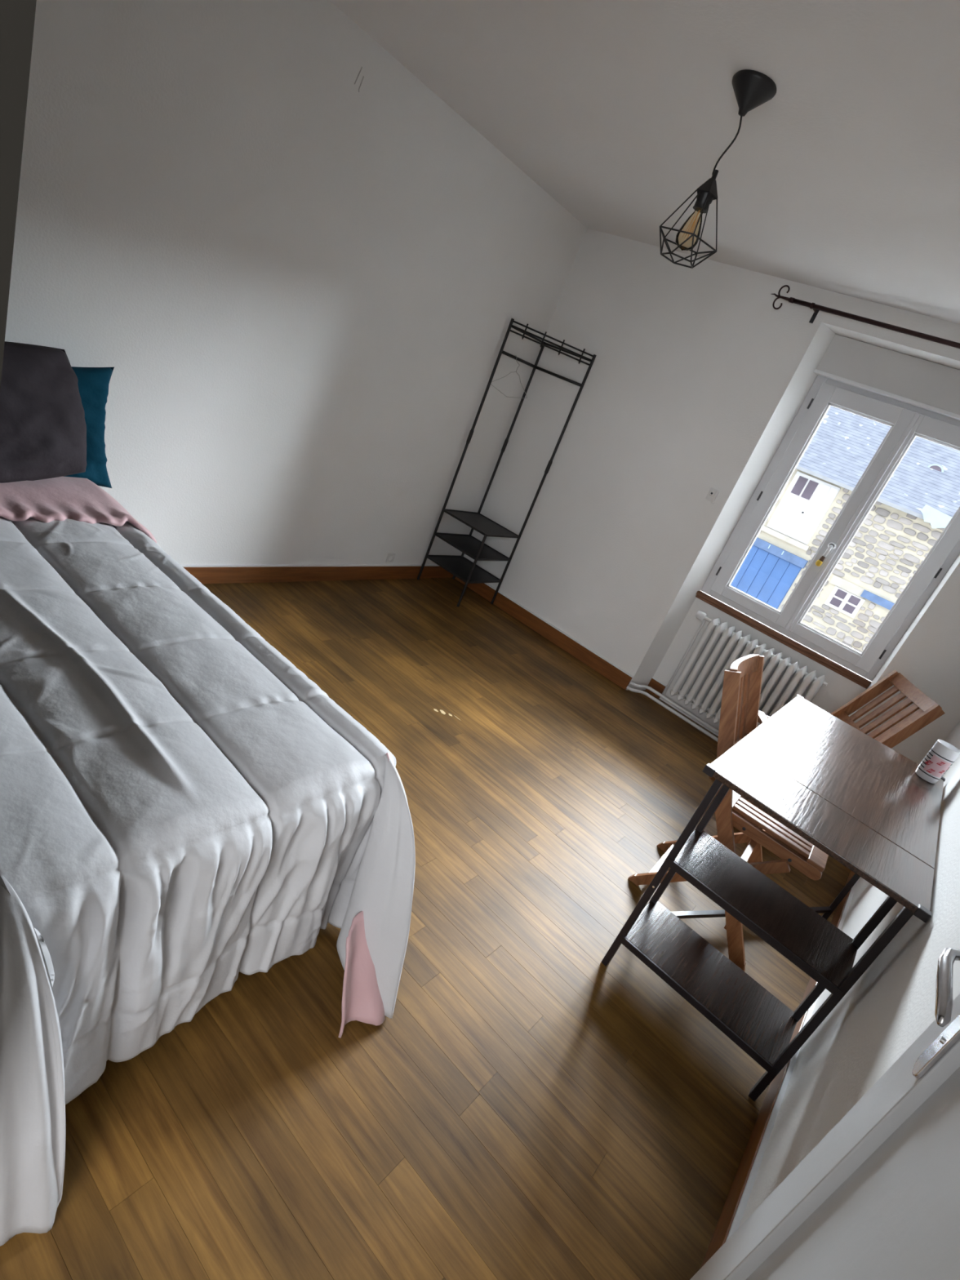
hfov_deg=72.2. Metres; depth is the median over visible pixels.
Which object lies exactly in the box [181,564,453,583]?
baseboard
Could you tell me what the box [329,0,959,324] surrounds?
ceiling
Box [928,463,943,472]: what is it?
roof vent
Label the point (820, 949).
shelf
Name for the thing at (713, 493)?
wall switch
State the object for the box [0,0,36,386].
wall
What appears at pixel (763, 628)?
window sill
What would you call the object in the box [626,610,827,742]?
radiator
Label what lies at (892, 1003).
wall
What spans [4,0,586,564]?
wall
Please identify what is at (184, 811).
quilt
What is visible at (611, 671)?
baseboard
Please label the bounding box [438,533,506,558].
shelf
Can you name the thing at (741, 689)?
folding chair
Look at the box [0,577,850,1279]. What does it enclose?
floor
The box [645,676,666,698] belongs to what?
baseboard
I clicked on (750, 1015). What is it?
shelf
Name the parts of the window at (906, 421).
sash, lever, handle, sash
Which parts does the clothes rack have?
post, post, post, hanging rail, rail, post, rail, rail, rail, hanging rail, rail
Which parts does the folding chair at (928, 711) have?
rail, crest rail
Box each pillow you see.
[0,341,86,483]
[62,366,114,488]
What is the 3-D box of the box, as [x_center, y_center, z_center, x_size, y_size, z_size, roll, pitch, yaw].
[2.291,-1.284,3.353,1.085,0.205,0.145,35,25,28]
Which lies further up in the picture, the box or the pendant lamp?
the pendant lamp
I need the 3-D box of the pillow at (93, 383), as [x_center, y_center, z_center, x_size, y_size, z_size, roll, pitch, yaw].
[-1.602,-0.782,2.317,0.190,0.469,0.631,35,25,28]
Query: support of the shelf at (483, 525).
attached to the clothes rack
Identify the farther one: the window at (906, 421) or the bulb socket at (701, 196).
the window at (906, 421)
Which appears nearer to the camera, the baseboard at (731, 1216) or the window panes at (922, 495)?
the baseboard at (731, 1216)
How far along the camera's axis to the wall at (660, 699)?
4.49 m
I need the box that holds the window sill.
[695,591,871,688]
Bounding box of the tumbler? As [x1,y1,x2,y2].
[915,739,959,783]
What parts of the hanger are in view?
frame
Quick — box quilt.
[0,476,415,1245]
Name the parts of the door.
panel, handle plate, lever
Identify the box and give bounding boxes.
[813,333,959,420]
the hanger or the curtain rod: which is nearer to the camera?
the curtain rod
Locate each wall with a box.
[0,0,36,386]
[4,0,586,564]
[463,228,959,764]
[659,698,717,736]
[738,720,959,1227]
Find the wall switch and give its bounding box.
[705,487,719,504]
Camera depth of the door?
0.76 m
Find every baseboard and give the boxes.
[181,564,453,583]
[454,576,633,689]
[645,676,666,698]
[700,870,857,1267]
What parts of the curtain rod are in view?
bracket plate, rod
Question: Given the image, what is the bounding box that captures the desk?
[600,694,945,1101]
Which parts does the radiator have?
valve knob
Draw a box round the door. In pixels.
[689,947,959,1279]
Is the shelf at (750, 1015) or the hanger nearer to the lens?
the shelf at (750, 1015)
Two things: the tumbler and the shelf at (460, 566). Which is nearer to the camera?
the tumbler
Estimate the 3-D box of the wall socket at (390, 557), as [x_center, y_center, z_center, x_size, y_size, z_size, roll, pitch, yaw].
[-0.590,-0.541,4.353,0.014,0.064,0.064,35,25,28]
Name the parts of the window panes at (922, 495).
blue door, loft sill, pane, loft door, pane, pane, pane, pane, pane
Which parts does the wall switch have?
knob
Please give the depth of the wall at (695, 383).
3.99 m
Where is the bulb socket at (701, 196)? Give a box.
[693,191,714,213]
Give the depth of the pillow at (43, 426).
2.10 m
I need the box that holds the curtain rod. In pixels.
[770,284,959,348]
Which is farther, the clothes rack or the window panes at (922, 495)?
the window panes at (922, 495)
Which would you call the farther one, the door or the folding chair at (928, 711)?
the folding chair at (928, 711)
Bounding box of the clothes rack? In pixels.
[417,318,596,607]
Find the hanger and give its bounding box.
[490,355,527,398]
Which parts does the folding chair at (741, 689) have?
rail, crest rail, seat rail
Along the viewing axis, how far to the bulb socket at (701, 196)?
1.95 m
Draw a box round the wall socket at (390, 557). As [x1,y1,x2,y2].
[385,553,395,562]
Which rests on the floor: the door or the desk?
the desk
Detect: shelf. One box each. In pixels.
[429,555,498,581]
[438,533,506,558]
[446,510,515,535]
[625,901,797,1065]
[673,829,857,986]
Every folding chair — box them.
[627,653,828,971]
[709,670,945,817]
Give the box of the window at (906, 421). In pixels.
[701,374,959,681]
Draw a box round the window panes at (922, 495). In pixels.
[729,405,959,653]
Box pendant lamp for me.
[659,69,776,268]
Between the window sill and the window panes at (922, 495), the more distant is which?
the window panes at (922, 495)
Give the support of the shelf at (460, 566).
attached to the clothes rack

